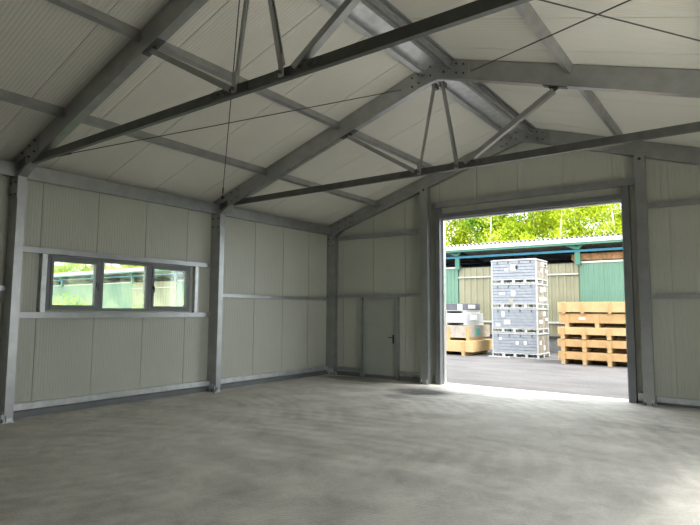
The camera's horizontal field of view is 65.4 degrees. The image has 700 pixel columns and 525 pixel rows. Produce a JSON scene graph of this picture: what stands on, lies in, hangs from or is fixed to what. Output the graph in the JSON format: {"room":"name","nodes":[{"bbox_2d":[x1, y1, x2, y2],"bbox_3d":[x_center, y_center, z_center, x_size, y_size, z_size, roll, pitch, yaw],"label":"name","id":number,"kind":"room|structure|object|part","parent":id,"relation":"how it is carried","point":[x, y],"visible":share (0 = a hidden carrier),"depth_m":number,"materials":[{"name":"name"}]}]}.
{"room":"empty warehouse","nodes":[
{"label":"empty warehouse","id":0,"kind":"room"},
{"bbox_2d":[0,159,326,411],"bbox_3d":[-6.592,0.252,7.042,0.100,4.080,20.220,-3,-6,36],"label":"wall","id":1,"kind":"structure","parent":0,"point":[57,357],"depth_m":10.74,"materials":[{"name":"metal"}]},
{"bbox_2d":[0,285,5,290],"bbox_3d":[-6.542,0.254,6.946,0.087,0.080,3.897,-3,-6,36],"label":"wall rail","id":2,"kind":"object","parent":1,"relation":"attached to","point":[2,287],"visible":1,"depth_m":8.45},
{"bbox_2d":[37,254,47,311],"bbox_3d":[-5.055,0.334,8.972,0.083,0.956,0.080,-3,-6,36],"label":"window post","id":3,"kind":"object","parent":1,"relation":"attached to","point":[44,257],"visible":1,"depth_m":8.94,"materials":[{"name":"metal"}]},
{"bbox_2d":[13,380,209,410],"bbox_3d":[-4.166,2.402,10.013,0.097,0.095,3.897,-3,-6,36],"label":"wall rail","id":4,"kind":"object","parent":1,"relation":"attached to","point":[74,399],"visible":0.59,"depth_m":9.67,"materials":[{"name":"metal"}]},
{"bbox_2d":[19,246,212,317],"bbox_3d":[-4.170,0.454,10.199,0.181,1.150,3.897,-3,-6,36],"label":"window","id":5,"kind":"structure","parent":1,"relation":"in","point":[96,263],"depth_m":9.61,"materials":[{"name":"grey"}]},
{"bbox_3d":[-4.160,0.976,10.143,0.087,0.100,3.897,-3,-6,36],"label":"wall rail","id":6,"kind":"part","parent":5,"relation":"part of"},
{"bbox_3d":[-4.154,-0.075,10.237,0.087,0.090,3.897,-3,-6,36],"label":"wall rail","id":7,"kind":"part","parent":5,"relation":"part of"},
{"bbox_2d":[99,259,149,310],"bbox_3d":[-4.222,0.443,10.185,0.115,0.924,0.976,-3,-6,36],"label":"window","id":8,"kind":"structure","parent":1,"relation":"in","point":[146,265],"depth_m":10.26,"materials":[{"name":"grey"}]},
{"bbox_2d":[13,370,325,418],"bbox_3d":[-4.193,2.530,10.006,0.054,0.100,11.940,-3,-6,36],"label":"baseboard","id":9,"kind":"structure","parent":1,"relation":"attached to","point":[62,408],"depth_m":10.32,"materials":[{"name":"metal"}]},
{"bbox_2d":[148,263,190,310],"bbox_3d":[-3.621,0.515,10.944,0.181,0.924,0.956,-3,-6,36],"label":"window","id":10,"kind":"structure","parent":1,"relation":"in","point":[186,291],"depth_m":10.91,"materials":[{"name":"grey"}]},
{"bbox_2d":[192,267,198,311],"bbox_3d":[-3.243,0.564,11.430,0.083,0.956,0.075,-3,-6,36],"label":"window post","id":11,"kind":"object","parent":1,"relation":"attached to","point":[195,269],"visible":1,"depth_m":11.40,"materials":[{"name":"metal"}]},
{"bbox_2d":[221,366,327,382],"bbox_3d":[-1.782,2.706,13.248,0.097,0.095,3.897,-3,-6,36],"label":"wall rail","id":12,"kind":"object","parent":1,"relation":"attached to","point":[311,369],"visible":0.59,"depth_m":13.06,"materials":[{"name":"metal"}]},
{"bbox_2d":[223,294,328,300],"bbox_3d":[-1.773,0.861,13.415,0.087,0.080,3.897,-3,-6,36],"label":"wall rail","id":13,"kind":"object","parent":1,"relation":"attached to","point":[224,295],"visible":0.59,"depth_m":13.18,"materials":[{"name":"metal"}]},
{"bbox_2d":[0,374,699,524],"bbox_3d":[-2.150,2.145,3.552,11.500,0.250,20.760,-3,-6,36],"label":"floor","id":14,"kind":"structure","parent":0,"point":[325,449],"depth_m":6.27,"materials":[{"name":"concrete"}]},
{"bbox_2d":[0,0,532,423],"bbox_3d":[-0.968,-0.725,5.396,10.980,5.810,0.194,-3,-6,36],"label":"frame","id":15,"kind":"object","parent":14,"relation":"on","point":[175,13],"visible":1,"depth_m":6.61,"materials":[{"name":"grey"}]},
{"bbox_3d":[-5.273,2.340,8.287,0.340,0.160,0.185,-3,-6,36],"label":"plate","id":16,"kind":"part","parent":15,"relation":"part of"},
{"bbox_2d":[0,159,15,176],"bbox_3d":[-6.456,-1.613,7.058,0.125,0.230,3.897,-3,-6,36],"label":"eave purlin","id":17,"kind":"object","parent":15,"relation":"attached to","point":[7,168],"visible":1,"depth_m":8.49,"materials":[{"name":"metal"}]},
{"bbox_3d":[-5.098,-1.529,8.462,0.240,0.201,0.008,-3,-6,36],"label":"tie plate","id":18,"kind":"part","parent":15,"relation":"part of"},
{"bbox_3d":[-4.995,-1.445,8.469,0.890,0.894,0.135,-3,-6,36],"label":"knee plate","id":19,"kind":"part","parent":15,"relation":"part of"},
{"bbox_2d":[0,89,64,117],"bbox_3d":[-5.252,-2.287,6.233,0.106,0.145,3.897,-3,-6,36],"label":"purlin","id":20,"kind":"object","parent":15,"relation":"attached to","point":[7,96],"visible":1,"depth_m":7.42,"materials":[{"name":"metal"}]},
{"bbox_2d":[46,0,141,41],"bbox_3d":[-3.765,-2.960,5.200,0.106,0.145,3.897,-3,-6,36],"label":"purlin","id":21,"kind":"object","parent":15,"relation":"attached to","point":[79,8],"visible":1,"depth_m":6.32,"materials":[{"name":"metal"}]},
{"bbox_3d":[-1.268,-1.788,5.715,0.560,0.100,0.011,-3,-6,36],"label":"splice plate","id":22,"kind":"part","parent":15,"relation":"part of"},
{"bbox_2d":[59,90,400,156],"bbox_3d":[-2.035,-2.254,8.859,5.801,1.360,0.050,1,-5,-4],"label":"rod","id":23,"kind":"object","parent":15,"relation":"attached to","point":[395,90],"visible":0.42,"depth_m":8.86,"materials":[{"name":"grey"}]},
{"bbox_3d":[-0.511,-1.832,5.160,0.560,0.100,0.011,-3,-6,36],"label":"splice plate","id":24,"kind":"part","parent":15,"relation":"part of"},
{"bbox_2d":[418,187,432,384],"bbox_3d":[1.800,0.524,13.081,0.300,4.720,0.215,-3,-6,36],"label":"post","id":25,"kind":"object","parent":14,"relation":"on","point":[425,244],"visible":1,"depth_m":13.03,"materials":[{"name":"grey"}]},
{"bbox_2d":[206,59,699,392],"bbox_3d":[1.416,-0.422,8.631,10.980,5.810,0.194,-3,-6,36],"label":"frame","id":26,"kind":"object","parent":14,"relation":"on","point":[635,80],"visible":0.92,"depth_m":8.65,"materials":[{"name":"grey"}]},
{"bbox_2d":[27,167,217,213],"bbox_3d":[-4.072,-1.309,10.292,0.125,0.230,3.897,-3,-6,36],"label":"eave purlin","id":27,"kind":"object","parent":26,"relation":"attached to","point":[38,174],"visible":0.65,"depth_m":9.96,"materials":[{"name":"metal"}]},
{"bbox_2d":[82,115,266,174],"bbox_3d":[-2.868,-1.983,9.468,0.106,0.145,3.897,-3,-6,36],"label":"purlin","id":28,"kind":"object","parent":26,"relation":"attached to","point":[96,122],"visible":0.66,"depth_m":9.33,"materials":[{"name":"metal"}]},
{"bbox_3d":[-2.889,2.643,11.522,0.340,0.160,0.185,-3,-6,36],"label":"plate","id":29,"kind":"part","parent":26,"relation":"part of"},
{"bbox_3d":[-2.714,-1.225,11.697,0.240,0.201,0.008,-3,-6,36],"label":"tie plate","id":30,"kind":"part","parent":26,"relation":"part of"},
{"bbox_3d":[-2.611,-1.141,11.704,0.890,0.894,0.135,-3,-6,36],"label":"knee plate","id":31,"kind":"part","parent":26,"relation":"part of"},
{"bbox_2d":[221,0,239,198],"bbox_3d":[-1.954,-2.303,8.814,0.050,1.410,6.006,2,-5,-15],"label":"rod","id":32,"kind":"object","parent":26,"relation":"attached to","point":[222,196],"visible":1,"depth_m":8.45,"materials":[{"name":"grey"}]},
{"bbox_2d":[158,42,339,128],"bbox_3d":[-1.380,-2.656,8.435,0.106,0.145,3.897,-3,-6,36],"label":"purlin","id":33,"kind":"object","parent":26,"relation":"attached to","point":[167,48],"visible":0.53,"depth_m":7.90,"materials":[{"name":"metal"}]},
{"bbox_2d":[316,0,425,76],"bbox_3d":[0.053,-3.292,7.438,0.114,0.169,3.897,-3,-6,36],"label":"purlin","id":34,"kind":"object","parent":26,"relation":"attached to","point":[328,4],"visible":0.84,"depth_m":7.66,"materials":[{"name":"metal"}]},
{"bbox_3d":[1.043,-1.480,9.003,0.560,0.100,0.011,-3,-6,36],"label":"splice plate","id":35,"kind":"part","parent":26,"relation":"part of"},
{"bbox_3d":[1.414,-3.068,8.839,1.100,0.441,0.009,-3,-6,36],"label":"ridge plate","id":36,"kind":"part","parent":26,"relation":"part of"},
{"bbox_3d":[1.801,-1.525,8.448,0.560,0.100,0.011,-3,-6,36],"label":"splice plate","id":37,"kind":"part","parent":26,"relation":"part of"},
{"bbox_2d":[514,2,572,72],"bbox_3d":[1.901,-2.847,6.034,0.106,0.145,3.897,-3,-6,36],"label":"purlin","id":38,"kind":"object","parent":26,"relation":"attached to","point":[525,10],"visible":0.87,"depth_m":6.62,"materials":[{"name":"metal"}]},
{"bbox_2d":[471,0,630,70],"bbox_3d":[2.529,-2.521,5.520,0.050,1.360,5.801,2,-5,-13],"label":"rod","id":39,"kind":"object","parent":26,"relation":"attached to","point":[627,0],"visible":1,"depth_m":6.15,"materials":[{"name":"grey"}]},
{"bbox_2d":[539,0,699,41],"bbox_3d":[2.458,-2.560,5.586,6.006,1.410,0.050,1,-5,-3],"label":"rod","id":40,"kind":"object","parent":26,"relation":"attached to","point":[539,0],"visible":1,"depth_m":5.59,"materials":[{"name":"grey"}]},
{"bbox_2d":[326,128,699,374],"bbox_3d":[3.803,-0.118,11.869,10.980,5.810,0.185,-3,-6,36],"label":"frame","id":41,"kind":"object","parent":14,"relation":"on","point":[651,150],"visible":0.93,"depth_m":13.19,"materials":[{"name":"grey"}]},
{"bbox_2d":[225,207,331,235],"bbox_3d":[-1.688,-1.006,13.527,0.125,0.230,3.897,-3,-6,36],"label":"eave purlin","id":42,"kind":"object","parent":41,"relation":"attached to","point":[238,213],"visible":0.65,"depth_m":13.31,"materials":[{"name":"metal"}]},
{"bbox_2d":[279,175,376,206],"bbox_3d":[-0.483,-1.680,12.703,0.106,0.145,3.897,-3,-6,36],"label":"purlin","id":43,"kind":"object","parent":41,"relation":"attached to","point":[288,178],"visible":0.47,"depth_m":12.81,"materials":[{"name":"metal"}]},
{"bbox_3d":[-0.504,2.947,14.757,0.340,0.160,0.185,-3,-6,36],"label":"plate","id":44,"kind":"part","parent":41,"relation":"part of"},
{"bbox_3d":[-0.227,-0.838,14.938,0.890,0.894,0.135,-3,-6,36],"label":"knee plate","id":45,"kind":"part","parent":41,"relation":"part of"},
{"bbox_2d":[351,131,440,174],"bbox_3d":[1.004,-2.353,11.669,0.106,0.145,3.897,-3,-6,36],"label":"purlin","id":46,"kind":"object","parent":41,"relation":"attached to","point":[359,135],"visible":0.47,"depth_m":11.34,"materials":[{"name":"metal"}]},
{"bbox_2d":[437,81,511,138],"bbox_3d":[2.438,-2.989,10.672,0.114,0.169,3.897,-3,-6,36],"label":"purlin","id":47,"kind":"object","parent":41,"relation":"attached to","point":[449,92],"visible":0.55,"depth_m":10.54,"materials":[{"name":"metal"}]},
{"bbox_2d":[466,82,535,134],"bbox_3d":[2.857,-3.013,10.366,0.114,0.169,3.897,-3,-6,36],"label":"purlin","id":48,"kind":"object","parent":41,"relation":"attached to","point":[476,87],"visible":0.66,"depth_m":10.34,"materials":[{"name":"metal"}]},
{"bbox_3d":[3.799,-2.764,12.074,1.100,0.441,0.009,-3,-6,36],"label":"ridge plate","id":49,"kind":"part","parent":41,"relation":"part of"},
{"bbox_2d":[579,90,624,144],"bbox_3d":[4.285,-2.543,9.269,0.106,0.145,3.897,-3,-6,36],"label":"purlin","id":50,"kind":"object","parent":41,"relation":"attached to","point":[591,98],"visible":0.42,"depth_m":9.13,"materials":[{"name":"metal"}]},
{"bbox_2d":[634,154,658,406],"bbox_3d":[5.572,0.297,10.321,0.280,4.733,0.215,-3,-6,36],"label":"post","id":51,"kind":"object","parent":14,"relation":"on","point":[648,371],"visible":1,"depth_m":10.27,"materials":[{"name":"grey"}]},
{"bbox_3d":[5.557,2.595,10.117,0.280,0.120,0.215,-3,-6,36],"label":"plate","id":52,"kind":"part","parent":51,"relation":"part of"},
{"bbox_2d":[0,0,699,225],"bbox_3d":[-2.098,-2.905,4.026,11.561,1.935,20.420,-3,-6,36],"label":"ceiling","id":53,"kind":"structure","parent":0,"point":[49,52],"depth_m":8.24,"materials":[{"name":"metal"}]},
{"bbox_2d":[337,142,699,403],"bbox_3d":[3.900,-0.120,12.001,11.200,5.840,0.100,-3,-6,36],"label":"wall","id":54,"kind":"structure","parent":0,"point":[390,264],"depth_m":11.72,"materials":[{"name":"metal"}]},
{"bbox_2d":[336,366,359,370],"bbox_3d":[-0.041,2.817,14.510,0.750,0.070,0.087,-3,-6,36],"label":"wall rail","id":55,"kind":"object","parent":54,"relation":"attached to","point":[337,367],"visible":1,"depth_m":14.47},
{"bbox_2d":[337,371,359,376],"bbox_3d":[-0.014,2.958,14.502,0.790,0.100,0.048,-3,-6,36],"label":"baseboard","id":56,"kind":"structure","parent":54,"relation":"attached to","point":[357,374],"depth_m":14.49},
{"bbox_2d":[360,298,363,376],"bbox_3d":[0.311,1.956,14.308,0.047,2.065,0.120,-3,-6,36],"label":"post","id":57,"kind":"object","parent":54,"relation":"attached to","point":[361,299],"visible":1,"depth_m":14.27,"materials":[{"name":"metal"}]},
{"bbox_2d":[337,229,419,240],"bbox_3d":[0.768,-0.720,14.245,2.700,0.110,0.087,-3,-6,36],"label":"wall rail","id":58,"kind":"object","parent":54,"relation":"attached to","point":[413,231],"visible":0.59,"depth_m":14.19,"materials":[{"name":"metal"}]},
{"bbox_2d":[337,294,419,297],"bbox_3d":[0.757,0.862,14.105,2.700,0.075,0.087,-3,-6,36],"label":"wall rail","id":59,"kind":"object","parent":54,"relation":"attached to","point":[366,295],"visible":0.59,"depth_m":14.06,"materials":[{"name":"metal"}]},
{"bbox_2d":[363,298,395,379],"bbox_3d":[0.785,1.946,14.021,1.040,2.040,0.191,-3,-6,36],"label":"door","id":60,"kind":"structure","parent":54,"relation":"in","point":[379,314],"depth_m":14.01,"materials":[{"name":"paint"}]},
{"bbox_3d":[0.798,2.921,13.961,1.038,0.088,0.105,-3,-6,36],"label":"sill","id":61,"kind":"part","parent":60,"relation":"part of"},
{"bbox_2d":[396,297,399,380],"bbox_3d":[1.198,1.904,13.659,0.042,2.065,0.120,-3,-6,36],"label":"post","id":62,"kind":"object","parent":54,"relation":"attached to","point":[397,298],"visible":1,"depth_m":13.64,"materials":[{"name":"metal"}]},
{"bbox_2d":[399,376,420,381],"bbox_3d":[1.540,2.867,13.365,0.755,0.100,0.048,-3,-6,36],"label":"baseboard","id":63,"kind":"structure","parent":54,"relation":"attached to","point":[401,378],"depth_m":13.39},
{"bbox_2d":[399,371,420,375],"bbox_3d":[1.539,2.725,13.354,0.730,0.070,0.087,-3,-6,36],"label":"wall rail","id":64,"kind":"object","parent":54,"relation":"attached to","point":[400,372],"visible":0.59,"depth_m":13.35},
{"bbox_2d":[331,0,533,133],"bbox_3d":[-2.099,-3.659,4.085,0.540,0.087,20.200,-3,-6,36],"label":"trim","id":65,"kind":"structure","parent":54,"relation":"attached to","point":[363,12],"depth_m":8.60,"materials":[{"name":"metal"}]},
{"bbox_2d":[365,0,454,67],"bbox_3d":[0.472,-3.317,7.131,0.114,0.169,3.897,-3,-6,36],"label":"purlin","id":66,"kind":"object","parent":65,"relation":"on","point":[373,3],"visible":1,"depth_m":7.54,"materials":[{"name":"metal"}]},
{"bbox_2d":[432,177,634,208],"bbox_3d":[3.834,-1.492,12.046,4.470,0.140,0.107,-3,-6,36],"label":"wall rail","id":67,"kind":"object","parent":54,"relation":"attached to","point":[628,181],"visible":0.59,"depth_m":11.80,"materials":[{"name":"metal"}]},
{"bbox_2d":[435,185,637,402],"bbox_3d":[3.829,0.686,11.903,4.245,4.215,0.260,-3,-6,36],"label":"frame","id":68,"kind":"object","parent":54,"relation":"attached to","point":[624,197],"visible":1,"depth_m":11.77,"materials":[{"name":"metal"}]},
{"bbox_3d":[2.270,0.915,13.119,0.034,3.954,0.118,-3,-6,36],"label":"reveal trim","id":69,"kind":"part","parent":68,"relation":"part of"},
{"bbox_3d":[3.879,-1.130,12.125,3.923,0.034,0.118,-3,-6,36],"label":"reveal trim","id":70,"kind":"part","parent":68,"relation":"part of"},
{"bbox_3d":[5.461,0.729,10.784,0.034,3.954,0.118,-3,-6,36],"label":"reveal trim","id":71,"kind":"part","parent":68,"relation":"part of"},
{"bbox_2d":[451,383,627,399],"bbox_3d":[3.970,2.834,11.934,4.195,0.064,0.039,-3,-6,36],"label":"trim","id":72,"kind":"structure","parent":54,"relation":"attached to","point":[451,383],"depth_m":11.81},
{"bbox_2d":[638,392,643,399],"bbox_3d":[5.567,2.550,10.401,0.115,0.140,0.087,-3,-6,36],"label":"wall rail","id":73,"kind":"object","parent":54,"relation":"attached to","point":[640,394],"visible":0.59,"depth_m":10.38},
{"bbox_2d":[649,198,699,208],"bbox_3d":[6.908,-1.163,9.761,2.750,0.100,0.087,-3,-6,36],"label":"wall rail","id":74,"kind":"object","parent":54,"relation":"attached to","point":[694,201],"visible":1,"depth_m":10.28,"materials":[{"name":"metal"}]},
{"bbox_2d":[653,294,699,298],"bbox_3d":[6.896,0.585,9.606,2.750,0.090,0.087,-3,-6,36],"label":"wall rail","id":75,"kind":"object","parent":54,"relation":"attached to","point":[655,296],"visible":1,"depth_m":10.15,"materials":[{"name":"metal"}]},
{"bbox_2d":[657,402,699,408],"bbox_3d":[6.895,2.581,9.445,2.750,0.045,0.048,-3,-6,36],"label":"baseboard","id":76,"kind":"structure","parent":54,"relation":"attached to","point":[659,403],"depth_m":10.03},
{"bbox_2d":[657,396,699,405],"bbox_3d":[6.883,2.503,9.435,2.750,0.100,0.087,-3,-6,36],"label":"wall rail","id":77,"kind":"object","parent":54,"relation":"attached to","point":[695,402],"visible":1,"depth_m":10.02,"materials":[{"name":"metal"}]},
{"label":"outside","id":78,"kind":"structure","parent":0,"visible":0},
{"bbox_2d":[447,350,627,398],"bbox_3d":[6.134,5.976,47.070,210.000,0.001,180.000,-3,-6,36],"label":"ground","id":79,"kind":"structure","parent":78,"point":[547,374],"depth_m":15.28,"materials":[{"name":"asphalt"}]},
{"bbox_2d":[52,293,91,304],"bbox_3d":[-12.125,2.546,23.251,3.976,2.514,3.961,-1,-5,15],"label":"bush","id":80,"kind":"object","parent":79,"relation":"on","point":[66,294],"visible":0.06,"depth_m":23.16,"materials":[{"name":"green plant"}]},
{"bbox_2d":[54,262,90,273],"bbox_3d":[-44.749,1.821,84.887,9.558,14.308,9.793,1,-5,-9],"label":"tree","id":81,"kind":"object","parent":79,"relation":"on","point":[57,267],"visible":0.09,"depth_m":84.48,"materials":[{"name":"green plant"}]},
{"bbox_2d":[57,263,111,272],"bbox_3d":[-38.635,1.445,80.903,8.161,14.487,8.023,-3,-6,32],"label":"tree","id":82,"kind":"object","parent":79,"relation":"on","point":[85,268],"visible":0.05,"depth_m":79.07,"materials":[{"name":"green plant"}]},
{"bbox_2d":[105,264,121,269],"bbox_3d":[-32.915,2.103,77.721,8.073,12.634,8.228,-2,-6,26],"label":"tree","id":83,"kind":"object","parent":79,"relation":"on","point":[109,267],"visible":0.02,"depth_m":76.36,"materials":[{"name":"green plant"}]},
{"bbox_2d":[117,265,143,268],"bbox_3d":[-27.074,0.712,74.081,9.663,14.838,9.481,2,-5,-21],"label":"tree","id":84,"kind":"object","parent":79,"relation":"on","point":[123,266],"visible":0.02,"depth_m":71.62,"materials":[{"name":"green plant"}]},
{"bbox_2d":[52,233,624,351],"bbox_3d":[-5.082,2.957,42.153,82.400,4.993,13.621,-3,-6,36],"label":"neighbouring building","id":85,"kind":"structure","parent":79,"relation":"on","point":[468,267],"depth_m":26.33,"materials":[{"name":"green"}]},
{"bbox_3d":[-15.227,1.958,42.100,5.800,0.060,0.060,-3,-6,36],"label":"door rail","id":86,"kind":"part","parent":85,"relation":"part of","materials":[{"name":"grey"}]},
{"bbox_3d":[5.334,-0.049,27.028,0.220,0.820,0.129,-3,-6,36],"label":"post","id":87,"kind":"part","parent":85,"relation":"part of","materials":[{"name":"green"}]},
{"bbox_3d":[7.648,0.622,25.364,5.650,0.060,0.060,-3,-6,36],"label":"door rail","id":88,"kind":"part","parent":85,"relation":"part of","materials":[{"name":"grey"}]},
{"bbox_3d":[7.628,2.742,25.168,5.650,0.080,0.080,-3,-6,36],"label":"door rail","id":89,"kind":"part","parent":85,"relation":"part of","materials":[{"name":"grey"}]},
{"bbox_3d":[7.683,3.405,25.190,5.648,0.105,0.200,-3,-6,36],"label":"dark sill","id":90,"kind":"part","parent":85,"relation":"part of","materials":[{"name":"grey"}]},
{"bbox_3d":[9.889,-0.315,23.695,0.220,0.820,0.129,-3,-6,36],"label":"post","id":91,"kind":"part","parent":85,"relation":"part of","materials":[{"name":"green"}]},
{"bbox_2d":[571,252,622,261],"bbox_3d":[11.149,-0.199,24.069,2.334,0.369,1.120,-3,-6,36],"label":"crate","id":92,"kind":"object","parent":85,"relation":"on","point":[606,255],"visible":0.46,"depth_m":23.65,"materials":[{"name":"wood"}]},
{"bbox_2d":[445,220,458,245],"bbox_3d":[6.682,-1.405,48.209,9.716,14.918,9.533,3,-6,-30],"label":"tree","id":93,"kind":"object","parent":79,"relation":"on","point":[448,225],"visible":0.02,"depth_m":47.53,"materials":[{"name":"green plant"}]},
{"bbox_2d":[445,220,458,245],"bbox_3d":[6.750,-0.630,45.112,5.688,12.833,4.959,0,-5,-1],"label":"birch tree","id":94,"kind":"object","parent":79,"relation":"on","point":[451,220],"visible":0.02,"depth_m":45.12,"materials":[{"name":"green plant"}]},
{"bbox_2d":[446,219,484,245],"bbox_3d":[10.642,-0.527,47.332,8.509,13.066,8.349,3,-6,-28],"label":"tree","id":95,"kind":"object","parent":79,"relation":"on","point":[458,233],"visible":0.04,"depth_m":46.51,"materials":[{"name":"green plant"}]},
{"bbox_2d":[446,338,491,355],"bbox_3d":[4.305,3.563,23.366,3.040,0.582,2.380,-3,-6,36],"label":"crate","id":96,"kind":"object","parent":79,"relation":"on","point":[465,347],"visible":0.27,"depth_m":22.05,"materials":[{"name":"wood"}]},
{"bbox_2d":[446,324,489,340],"bbox_3d":[4.266,2.978,23.512,2.860,0.592,2.080,-3,-6,36],"label":"crate","id":97,"kind":"object","parent":96,"relation":"on","point":[457,331],"visible":0.53,"depth_m":22.32,"materials":[{"name":"brown wood"}]},
{"bbox_2d":[446,313,482,324],"bbox_3d":[4.205,2.431,23.565,2.570,0.470,1.770,-3,-6,36],"label":"crate","id":98,"kind":"object","parent":97,"relation":"on","point":[451,318],"visible":0.63,"depth_m":22.52,"materials":[{"name":"white paper"}]},
{"bbox_2d":[446,303,479,312],"bbox_3d":[4.143,1.984,23.559,2.520,0.400,1.520,-3,-6,36],"label":"crate","id":99,"kind":"object","parent":98,"relation":"on","point":[450,307],"visible":0.55,"depth_m":22.59,"materials":[{"name":"grey plastic"}]},
{"bbox_2d":[455,215,509,244],"bbox_3d":[10.720,-0.986,40.817,4.959,12.833,5.688,1,-5,-9],"label":"birch tree","id":100,"kind":"object","parent":79,"relation":"on","point":[490,217],"visible":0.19,"depth_m":41.37,"materials":[{"name":"green plant"}]},
{"bbox_2d":[447,213,521,245],"bbox_3d":[12.614,-1.268,51.860,9.823,15.372,10.011,3,-6,-26],"label":"tree","id":101,"kind":"object","parent":79,"relation":"on","point":[518,213],"visible":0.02,"depth_m":51.19,"materials":[{"name":"green plant"}]},
{"bbox_2d":[457,211,545,242],"bbox_3d":[12.906,-1.366,45.108,8.127,14.427,7.990,-2,-6,28],"label":"tree","id":102,"kind":"object","parent":79,"relation":"on","point":[474,223],"visible":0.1,"depth_m":44.49,"materials":[{"name":"green plant"}]},
{"bbox_2d":[492,332,549,358],"bbox_3d":[6.768,3.238,21.613,1.830,0.951,1.410,-3,-6,36],"label":"crate","id":103,"kind":"object","parent":79,"relation":"on","point":[530,345],"visible":0.95,"depth_m":21.09,"materials":[{"name":"grey plastic"}]},
{"bbox_2d":[491,308,548,332],"bbox_3d":[6.774,2.290,21.697,1.830,0.951,1.410,-3,-6,36],"label":"crate","id":104,"kind":"object","parent":103,"relation":"on","point":[536,319],"visible":1,"depth_m":21.16,"materials":[{"name":"grey plastic"}]},
{"bbox_2d":[491,283,548,307],"bbox_3d":[6.780,1.342,21.782,1.830,0.951,1.410,-3,-6,36],"label":"crate","id":105,"kind":"object","parent":104,"relation":"on","point":[519,294],"visible":1,"depth_m":21.25,"materials":[{"name":"grey plastic"}]},
{"bbox_2d":[491,258,547,283],"bbox_3d":[6.794,0.394,21.876,1.830,0.951,1.436,-3,-6,36],"label":"crate","id":106,"kind":"object","parent":105,"relation":"on","point":[528,270],"visible":0.94,"depth_m":21.33,"materials":[{"name":"grey plastic"}]},
{"bbox_3d":[6.790,-0.048,21.905,1.830,0.065,1.410,-3,-6,36],"label":"lid","id":107,"kind":"part","parent":106,"relation":"part of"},
{"bbox_3d":[7.515,0.302,21.369,0.021,0.675,1.320,-3,-6,36],"label":"panel","id":108,"kind":"part","parent":106,"relation":"part of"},
{"bbox_3d":[6.783,0.900,21.821,1.830,0.065,1.410,-3,-6,36],"label":"lid","id":109,"kind":"part","parent":105,"relation":"part of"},
{"bbox_3d":[7.509,1.250,21.285,0.021,0.675,1.320,-3,-6,36],"label":"panel","id":110,"kind":"part","parent":105,"relation":"part of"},
{"bbox_3d":[6.777,1.849,21.736,1.830,0.065,1.410,-3,-6,36],"label":"lid","id":111,"kind":"part","parent":104,"relation":"part of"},
{"bbox_3d":[7.502,2.198,21.200,0.021,0.675,1.320,-3,-6,36],"label":"panel","id":112,"kind":"part","parent":104,"relation":"part of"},
{"bbox_3d":[6.771,2.797,21.652,1.830,0.065,1.410,-3,-6,36],"label":"lid","id":113,"kind":"part","parent":103,"relation":"part of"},
{"bbox_3d":[7.496,3.147,21.116,0.021,0.675,1.320,-3,-6,36],"label":"panel","id":114,"kind":"part","parent":103,"relation":"part of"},
{"bbox_2d":[481,209,575,243],"bbox_3d":[14.454,-1.729,43.073,9.611,14.757,9.430,-1,-5,10],"label":"tree","id":115,"kind":"object","parent":79,"relation":"on","point":[529,225],"visible":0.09,"depth_m":41.68,"materials":[{"name":"green plant"}]},
{"bbox_2d":[500,212,587,239],"bbox_3d":[17.569,-2.396,51.614,10.009,17.675,10.225,1,-5,-11],"label":"tree","id":116,"kind":"object","parent":79,"relation":"on","point":[525,217],"visible":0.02,"depth_m":51.36,"materials":[{"name":"green plant"}]},
{"bbox_2d":[535,207,584,238],"bbox_3d":[15.723,-1.097,39.194,5.688,12.833,4.959,2,-5,-16],"label":"birch tree","id":117,"kind":"object","parent":79,"relation":"on","point":[559,234],"visible":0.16,"depth_m":39.10,"materials":[{"name":"green plant"}]},
{"bbox_2d":[532,204,621,238],"bbox_3d":[17.223,-1.353,40.752,8.711,13.633,8.879,-1,-5,14],"label":"tree","id":118,"kind":"object","parent":79,"relation":"on","point":[586,212],"visible":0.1,"depth_m":39.62,"materials":[{"name":"green plant"}]},
{"bbox_2d":[558,349,626,366],"bbox_3d":[9.009,3.219,18.218,3.570,0.417,1.530,-3,-6,36],"label":"crate","id":119,"kind":"object","parent":79,"relation":"on","point":[574,355],"visible":0.45,"depth_m":18.20,"materials":[{"name":"wood"}]},
{"bbox_2d":[557,337,626,352],"bbox_3d":[9.010,2.797,18.270,3.590,0.407,1.510,-3,-6,36],"label":"crate","id":120,"kind":"object","parent":119,"relation":"on","point":[601,344],"visible":0.54,"depth_m":18.28,"materials":[{"name":"wood"}]},
{"bbox_2d":[558,326,625,339],"bbox_3d":[9.015,2.382,18.293,3.570,0.397,1.530,-3,-6,36],"label":"crate","id":121,"kind":"object","parent":120,"relation":"on","point":[584,332],"visible":0.48,"depth_m":18.27,"materials":[{"name":"wood"}]},
{"bbox_2d":[559,314,625,327],"bbox_3d":[9.092,1.956,18.313,3.630,0.452,1.470,-3,-6,36],"label":"crate","id":122,"kind":"object","parent":121,"relation":"on","point":[570,320],"visible":0.47,"depth_m":18.34,"materials":[{"name":"brown wood"}]},
{"bbox_2d":[557,302,624,313],"bbox_3d":[9.069,1.533,18.333,3.650,0.407,1.530,-3,-6,36],"label":"crate","id":123,"kind":"object","parent":122,"relation":"on","point":[564,307],"visible":0.58,"depth_m":18.27,"materials":[{"name":"wood"}]},
{"bbox_2d":[573,205,621,237],"bbox_3d":[20.477,-1.882,39.251,9.420,14.465,9.243,2,-5,-17],"label":"tree","id":124,"kind":"object","parent":79,"relation":"on","point":[616,216],"visible":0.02,"depth_m":38.37,"materials":[{"name":"green plant"}]},
{"bbox_2d":[583,205,620,232],"bbox_3d":[22.665,-2.534,46.387,11.110,17.060,10.901,2,-5,-18],"label":"tree","id":125,"kind":"object","parent":79,"relation":"on","point":[601,206],"visible":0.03,"depth_m":46.70,"materials":[{"name":"green plant"}]},
{"bbox_2d":[588,203,621,235],"bbox_3d":[17.887,-1.206,37.803,4.959,12.833,5.688,3,-6,-23],"label":"birch tree","id":126,"kind":"object","parent":79,"relation":"on","point":[615,207],"visible":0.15,"depth_m":37.42,"materials":[{"name":"green plant"}]}
]}

